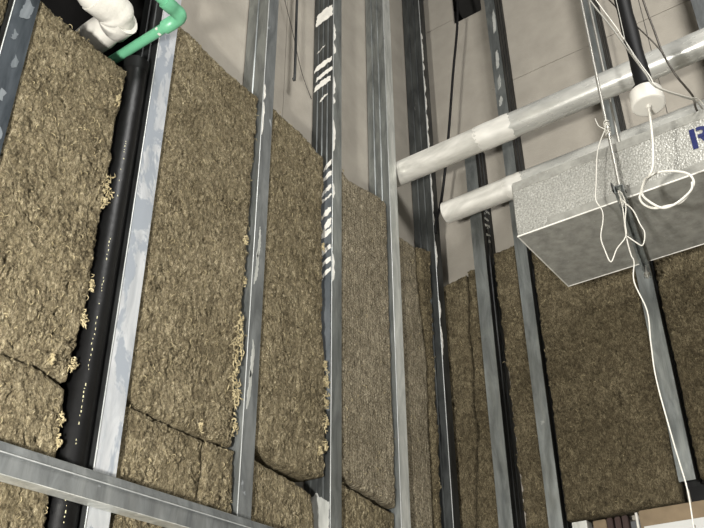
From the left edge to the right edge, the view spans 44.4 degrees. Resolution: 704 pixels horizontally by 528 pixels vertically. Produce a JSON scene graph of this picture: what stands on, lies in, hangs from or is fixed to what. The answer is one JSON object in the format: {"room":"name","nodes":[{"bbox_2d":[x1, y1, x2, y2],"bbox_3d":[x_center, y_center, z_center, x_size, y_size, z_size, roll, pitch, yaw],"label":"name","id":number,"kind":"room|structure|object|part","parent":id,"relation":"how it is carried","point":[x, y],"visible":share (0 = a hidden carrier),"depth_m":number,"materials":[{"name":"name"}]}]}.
{"room":"construction site interior","nodes":[
{"label":"construction site interior","id":0,"kind":"room"},
{"bbox_2d":[40,0,414,489],"bbox_3d":[-1.570,-0.379,1.188,0.504,4.900,5.908,-21,-37,30],"label":"wall","id":1,"kind":"structure","parent":0,"point":[220,27],"depth_m":3.21,"materials":[{"name":"paint"}]},
{"bbox_2d":[109,405,201,527],"bbox_3d":[-0.440,0.880,1.650,0.089,1.215,0.248,-21,-37,30],"label":"insulation","id":2,"kind":"object","parent":1,"relation":"attached to","point":[154,455],"visible":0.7,"depth_m":1.89},
{"bbox_2d":[126,27,258,447],"bbox_3d":[-0.413,-0.111,2.300,0.097,1.167,0.375,-21,-37,30],"label":"insulation","id":3,"kind":"object","parent":2,"relation":"on","point":[186,344],"visible":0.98,"depth_m":2.21},
{"bbox_2d":[251,460,313,527],"bbox_3d":[-0.189,1.065,1.952,0.084,1.207,0.289,-21,-37,30],"label":"insulation","id":4,"kind":"object","parent":1,"relation":"attached to","point":[277,501],"visible":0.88,"depth_m":2.18},
{"bbox_2d":[254,109,329,481],"bbox_3d":[-0.189,0.052,2.563,0.096,1.148,0.312,-21,-37,30],"label":"insulation","id":5,"kind":"object","parent":4,"relation":"on","point":[290,441],"visible":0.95,"depth_m":2.47},
{"bbox_2d":[396,28,703,186],"bbox_3d":[1.226,-0.748,2.760,2.685,0.101,0.101,-21,-37,30],"label":"pipe","id":6,"kind":"object","parent":1,"relation":"attached to","point":[687,50],"visible":0.84,"depth_m":3.05,"materials":[{"name":"metal"}]},
{"bbox_2d":[453,7,462,22],"bbox_3d":[0.679,-1.141,4.299,0.300,0.400,0.411,-21,-37,30],"label":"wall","id":7,"kind":"structure","parent":0,"point":[454,9],"depth_m":4.40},
{"bbox_2d":[423,0,639,18],"bbox_3d":[0.523,-3.114,1.573,5.200,0.150,6.600,-21,-37,30],"label":"ceiling","id":8,"kind":"structure","parent":0,"point":[467,8],"depth_m":4.41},
{"bbox_2d":[75,0,136,52],"bbox_3d":[-0.716,-1.343,2.653,0.285,1.743,0.247,-21,-37,30],"label":"pipe","id":9,"kind":"object","parent":8,"relation":"hanging from","point":[112,22],"visible":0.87,"depth_m":2.21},
{"bbox_2d":[108,0,186,63],"bbox_3d":[-1.267,-1.081,1.446,0.370,0.037,2.436,-21,-37,30],"label":"pipe","id":10,"kind":"object","parent":9,"relation":"attached to","point":[177,18],"visible":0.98,"depth_m":2.22,"materials":[{"name":"plastic"}]},
{"bbox_2d":[292,0,297,80],"bbox_3d":[-0.208,-1.194,3.325,0.012,1.308,0.022,-21,-37,30],"label":"cable tail","id":11,"kind":"object","parent":8,"relation":"hanging from","point":[296,5],"visible":1,"depth_m":3.08,"materials":[{"name":"black plastic"}]},
{"bbox_2d":[434,0,458,233],"bbox_3d":[0.402,-0.818,3.729,0.227,1.541,0.022,-24,-39,34],"label":"cable","id":12,"kind":"object","parent":8,"relation":"hanging from","point":[457,1],"visible":0.86,"depth_m":3.62,"materials":[{"name":"black plastic"}]},
{"bbox_2d":[440,99,703,222],"bbox_3d":[1.386,-0.584,2.743,2.510,0.093,0.093,-21,-37,30],"label":"duct","id":13,"kind":"object","parent":12,"relation":"hanging from","point":[498,192],"visible":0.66,"depth_m":3.18,"materials":[{"name":"metal"}]},
{"bbox_2d":[579,0,652,278],"bbox_3d":[0.821,-0.934,3.039,0.035,2.062,0.509,-14,-34,22],"label":"hanger","id":14,"kind":"object","parent":8,"relation":"hanging from","point":[631,226],"visible":0.92,"depth_m":2.56,"materials":[{"name":"metal"}]},
{"bbox_3d":[0.727,-1.038,2.868,0.009,2.062,0.009,-21,-37,30],"label":"threaded rod","id":15,"kind":"part","parent":14,"relation":"part of","materials":[{"name":"metal"}]},
{"bbox_2d":[512,109,703,286],"bbox_3d":[1.466,-0.413,2.200,2.145,0.195,0.374,-21,-37,30],"label":"duct","id":16,"kind":"object","parent":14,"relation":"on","point":[558,216],"visible":0.91,"depth_m":2.50,"materials":[{"name":"metal"}]},
{"bbox_2d":[595,118,695,527],"bbox_3d":[0.729,0.967,1.626,0.125,3.278,0.070,-21,-37,30],"label":"string","id":17,"kind":"object","parent":14,"relation":"hanging from","point":[605,124],"visible":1,"depth_m":2.21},
{"bbox_2d":[616,0,639,65],"bbox_3d":[0.710,-1.279,2.674,0.018,1.850,0.048,2,-31,-4],"label":"loose wire","id":18,"kind":"object","parent":8,"relation":"hanging from","point":[616,0],"visible":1,"depth_m":2.25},
{"bbox_2d":[609,0,665,58],"bbox_3d":[0.613,-1.235,2.875,0.514,1.716,0.016,-14,-34,22],"label":"wire","id":19,"kind":"object","parent":8,"relation":"hanging from","point":[611,2],"visible":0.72,"depth_m":2.39,"materials":[{"name":"metal"}]},
{"bbox_2d":[589,0,702,108],"bbox_3d":[0.694,-1.194,2.740,0.797,1.928,0.280,6,-32,-10],"label":"white flex","id":20,"kind":"object","parent":8,"relation":"hanging from","point":[592,3],"visible":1,"depth_m":2.24,"materials":[{"name":"grey plastic"}]},
{"bbox_2d":[596,0,703,104],"bbox_3d":[0.735,-1.193,2.743,0.732,1.927,0.267,6,-32,-10],"label":"thin flex","id":21,"kind":"object","parent":8,"relation":"hanging from","point":[596,0],"visible":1,"depth_m":2.22,"materials":[{"name":"white plastic"}]},
{"bbox_2d":[614,0,694,208],"bbox_3d":[0.739,-1.095,2.631,0.138,2.210,0.097,-21,-37,30],"label":"cap","id":22,"kind":"object","parent":8,"relation":"hanging from","point":[646,100],"visible":0.98,"depth_m":2.20,"materials":[{"name":"white plastic"}]},
{"bbox_3d":[0.757,-0.263,2.145,0.138,0.284,0.058,-21,-37,30],"label":"looped cord","id":23,"kind":"part","parent":22,"relation":"part of","materials":[{"name":"white plastic"}]},
{"bbox_2d":[642,0,697,111],"bbox_3d":[0.927,-1.195,2.848,0.301,1.816,0.086,19,-36,-29],"label":"steel cable","id":24,"kind":"object","parent":8,"relation":"hanging from","point":[643,1],"visible":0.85,"depth_m":2.36,"materials":[{"name":"metal"}]},
{"bbox_2d":[423,0,703,527],"bbox_3d":[2.261,0.056,1.953,4.696,4.900,0.013,-21,-37,30],"label":"wall","id":25,"kind":"structure","parent":0,"point":[549,52],"depth_m":3.67,"materials":[{"name":"paint"}]},
{"bbox_2d":[444,276,478,527],"bbox_3d":[0.397,1.022,2.855,0.164,2.210,0.076,-21,-37,30],"label":"rock wool batt","id":26,"kind":"object","parent":25,"relation":"attached to","point":[456,293],"visible":0.5,"depth_m":3.13,"materials":[{"name":"brown fabric"}]},
{"bbox_2d":[644,517,703,527],"bbox_3d":[1.252,0.697,2.276,0.950,0.152,0.014,-21,-37,30],"label":"trim","id":27,"kind":"structure","parent":25,"relation":"attached to","point":[699,522],"depth_m":2.48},
{"bbox_3d":[0.556,1.183,-1.031,5.200,0.100,6.600,-21,-37,30],"label":"floor","id":28,"kind":"structure","parent":0,"visible":0},
{"bbox_2d":[0,0,39,153],"bbox_3d":[-0.776,-0.080,1.691,0.092,4.900,0.060,-21,-37,30],"label":"stud","id":29,"kind":"object","parent":28,"relation":"on","point":[16,28],"visible":1,"depth_m":1.90,"materials":[{"name":"metal"}]},
{"bbox_2d":[0,0,7,25],"bbox_3d":[-0.891,0.112,1.369,0.070,2.243,0.372,-21,-37,30],"label":"insulation","id":30,"kind":"object","parent":29,"relation":"attached to","point":[3,3],"visible":1,"depth_m":1.92},
{"bbox_2d":[0,352,65,527],"bbox_3d":[-0.664,0.706,1.367,0.072,1.221,0.276,-21,-37,30],"label":"insulation","id":31,"kind":"object","parent":29,"relation":"attached to","point":[31,414],"visible":0.83,"depth_m":1.64},
{"bbox_2d":[0,1,126,383],"bbox_3d":[-0.660,-0.181,1.910,0.080,0.880,0.306,-21,-37,30],"label":"insulation","id":32,"kind":"object","parent":31,"relation":"on","point":[55,156],"visible":0.99,"depth_m":1.87},
{"bbox_2d":[44,55,148,527],"bbox_3d":[-0.559,0.814,1.468,0.068,3.138,0.068,-21,-37,30],"label":"pipe","id":33,"kind":"object","parent":28,"relation":"on","point":[82,385],"visible":0.9,"depth_m":1.89,"materials":[{"name":"plastic"}]},
{"bbox_2d":[77,0,181,527],"bbox_3d":[-0.538,0.090,1.975,0.092,4.900,0.060,-21,-37,30],"label":"stud","id":34,"kind":"object","parent":28,"relation":"on","point":[105,442],"visible":0.47,"depth_m":1.99,"materials":[{"name":"grey metal"}]},
{"bbox_2d":[0,441,272,527],"bbox_3d":[-1.077,0.024,0.994,0.043,0.060,4.150,-21,-37,30],"label":"channel","id":35,"kind":"object","parent":34,"relation":"attached to","point":[19,466],"visible":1,"depth_m":1.69,"materials":[{"name":"silver metal"}]},
{"bbox_2d":[227,0,278,519],"bbox_3d":[-0.294,0.266,2.267,0.092,4.900,0.051,-21,-37,30],"label":"stud","id":36,"kind":"object","parent":28,"relation":"on","point":[260,57],"visible":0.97,"depth_m":2.42,"materials":[{"name":"grey metal"}]},
{"bbox_2d":[196,442,233,513],"bbox_3d":[-0.331,0.954,1.771,0.095,1.211,0.112,-21,-37,30],"label":"insulation","id":37,"kind":"object","parent":36,"relation":"attached to","point":[214,490],"visible":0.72,"depth_m":2.01},
{"bbox_2d":[285,2,310,97],"bbox_3d":[-0.238,-1.045,3.230,0.015,0.861,0.352,-18,-36,27],"label":"wire","id":38,"kind":"object","parent":36,"relation":"attached to","point":[285,2],"visible":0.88,"depth_m":3.13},
{"bbox_2d":[304,0,341,527],"bbox_3d":[-0.082,0.417,2.520,0.092,4.900,0.054,-21,-37,30],"label":"stud","id":39,"kind":"object","parent":28,"relation":"on","point":[325,492],"visible":0.76,"depth_m":2.80,"materials":[{"name":"grey metal"}]},
{"bbox_2d":[365,0,410,527],"bbox_3d":[0.125,0.566,2.768,0.092,4.900,0.056,-21,-37,30],"label":"stud","id":40,"kind":"object","parent":28,"relation":"on","point":[381,132],"visible":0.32,"depth_m":3.26,"materials":[{"name":"silver metal"}]},
{"bbox_2d":[342,482,393,527],"bbox_3d":[0.026,1.205,2.213,0.085,1.235,0.293,-21,-37,30],"label":"rock wool batt","id":41,"kind":"object","parent":40,"relation":"attached to","point":[358,511],"visible":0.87,"depth_m":2.46,"materials":[{"name":"beige fabric"}]},
{"bbox_2d":[342,170,395,509],"bbox_3d":[0.020,0.205,2.819,0.088,1.127,0.294,-21,-37,30],"label":"rock wool batt","id":42,"kind":"object","parent":41,"relation":"on","point":[367,420],"visible":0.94,"depth_m":2.74,"materials":[{"name":"brown fabric"}]},
{"bbox_2d":[399,237,432,527],"bbox_3d":[0.198,0.889,2.695,0.069,2.274,0.196,-21,-37,30],"label":"rock wool batt","id":43,"kind":"object","parent":40,"relation":"attached to","point":[415,369],"visible":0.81,"depth_m":2.95,"materials":[{"name":"brown fabric"}]},
{"bbox_2d":[402,0,460,527],"bbox_3d":[0.310,0.698,2.988,0.092,4.900,0.051,-21,-37,30],"label":"stud","id":44,"kind":"object","parent":28,"relation":"on","point":[424,189],"visible":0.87,"depth_m":3.47,"materials":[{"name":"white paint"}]},
{"bbox_2d":[414,247,441,527],"bbox_3d":[0.267,0.923,2.776,0.076,2.299,0.089,-21,-37,30],"label":"rock wool batt","id":45,"kind":"object","parent":44,"relation":"attached to","point":[422,257],"visible":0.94,"depth_m":3.10,"materials":[{"name":"brown fabric"}]},
{"bbox_2d":[465,152,525,527],"bbox_3d":[0.529,1.145,2.667,0.054,3.800,0.090,-21,-37,30],"label":"stud","id":46,"kind":"object","parent":28,"relation":"on","point":[509,500],"visible":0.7,"depth_m":3.11,"materials":[{"name":"silver metal"}]},
{"bbox_2d":[468,270,498,527],"bbox_3d":[0.468,0.988,2.813,0.095,2.224,0.080,-21,-37,30],"label":"rock wool batt","id":47,"kind":"object","parent":46,"relation":"attached to","point":[487,515],"visible":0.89,"depth_m":3.01,"materials":[{"name":"brown fabric"}]},
{"bbox_2d":[484,0,571,527],"bbox_3d":[0.664,0.622,2.867,0.049,4.900,0.091,-21,-37,30],"label":"stud","id":48,"kind":"object","parent":28,"relation":"on","point":[513,157],"visible":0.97,"depth_m":3.11,"materials":[{"name":"silver metal"}]},
{"bbox_2d":[494,246,548,527],"bbox_3d":[0.603,0.918,2.736,0.116,2.263,0.087,-21,-37,30],"label":"rock wool batt","id":49,"kind":"object","parent":48,"relation":"attached to","point":[508,290],"visible":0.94,"depth_m":2.99,"materials":[{"name":"brown fabric"}]},
{"bbox_2d":[572,520,591,527],"bbox_3d":[0.726,1.752,2.131,0.048,2.203,0.040,-21,-37,30],"label":"stud","id":50,"kind":"object","parent":28,"relation":"on","point":[581,524],"visible":1,"depth_m":2.68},
{"bbox_2d":[593,519,607,527],"bbox_3d":[0.786,1.745,2.120,0.042,2.203,0.050,-21,-37,30],"label":"timber post","id":51,"kind":"object","parent":28,"relation":"on","point":[599,523],"visible":0.76,"depth_m":2.67,"materials":[{"name":"beige wood"}]},
{"bbox_2d":[607,518,615,527],"bbox_3d":[0.804,1.727,2.091,0.018,2.203,0.025,-21,-37,30],"label":"timber post","id":52,"kind":"object","parent":28,"relation":"on","point":[610,521],"visible":1,"depth_m":2.65,"materials":[{"name":"brown wood"}]},
{"bbox_2d":[614,516,622,527],"bbox_3d":[0.824,1.720,2.079,0.018,2.203,0.025,-21,-37,30],"label":"timber post","id":53,"kind":"object","parent":28,"relation":"on","point":[618,520],"visible":1,"depth_m":2.63,"materials":[{"name":"brown wood"}]},
{"bbox_2d":[622,515,631,527],"bbox_3d":[0.843,1.713,2.067,0.018,2.203,0.025,-21,-37,30],"label":"timber post","id":54,"kind":"object","parent":28,"relation":"on","point":[625,519],"visible":1,"depth_m":2.62,"materials":[{"name":"brown wood"}]},
{"bbox_2d":[635,512,639,527],"bbox_3d":[0.864,1.693,2.036,0.009,2.203,0.009,-21,-37,30],"label":"conduit","id":55,"kind":"object","parent":28,"relation":"on","point":[636,513],"visible":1,"depth_m":2.59,"materials":[{"name":"plastic"}]},
{"bbox_3d":[1.650,1.439,1.563,0.050,2.139,0.075,-21,-37,30],"label":"trim","id":56,"kind":"structure","parent":28,"relation":"on","visible":0},
{"bbox_2d":[638,500,703,527],"bbox_3d":[1.273,0.637,2.363,0.965,0.064,0.079,-21,-37,30],"label":"lintel","id":57,"kind":"object","parent":56,"relation":"on","point":[679,512],"visible":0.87,"depth_m":2.53,"materials":[{"name":"beige wood"}]},
{"bbox_2d":[529,249,687,522],"bbox_3d":[0.830,0.307,2.910,0.374,1.063,0.092,-21,-37,30],"label":"rock wool batt","id":58,"kind":"object","parent":57,"relation":"on","point":[616,458],"visible":0.77,"depth_m":2.80,"materials":[{"name":"brown fabric"}]},
{"bbox_2d":[689,485,703,501],"bbox_3d":[1.345,0.572,2.370,0.815,0.054,0.039,-21,-37,30],"label":"dark packer","id":59,"kind":"object","parent":57,"relation":"on","point":[696,492],"visible":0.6,"depth_m":2.55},
{"bbox_2d":[582,0,703,488],"bbox_3d":[1.001,-0.475,3.244,0.051,2.638,0.090,-21,-37,30],"label":"stud","id":60,"kind":"object","parent":59,"relation":"on","point":[671,392],"visible":0.55,"depth_m":2.75,"materials":[{"name":"grey metal"}]},
{"bbox_2d":[653,245,703,479],"bbox_3d":[1.168,0.158,2.719,0.343,1.006,0.089,-21,-37,30],"label":"rock wool batt","id":61,"kind":"object","parent":59,"relation":"on","point":[680,275],"visible":0.61,"depth_m":2.74,"materials":[{"name":"brown fabric"}]},
{"bbox_2d":[691,0,703,29],"bbox_3d":[1.329,-0.599,3.044,0.052,2.638,0.090,-21,-37,30],"label":"stud","id":62,"kind":"object","parent":59,"relation":"on","point":[698,5],"visible":1,"depth_m":3.21,"materials":[{"name":"grey metal"}]}
]}

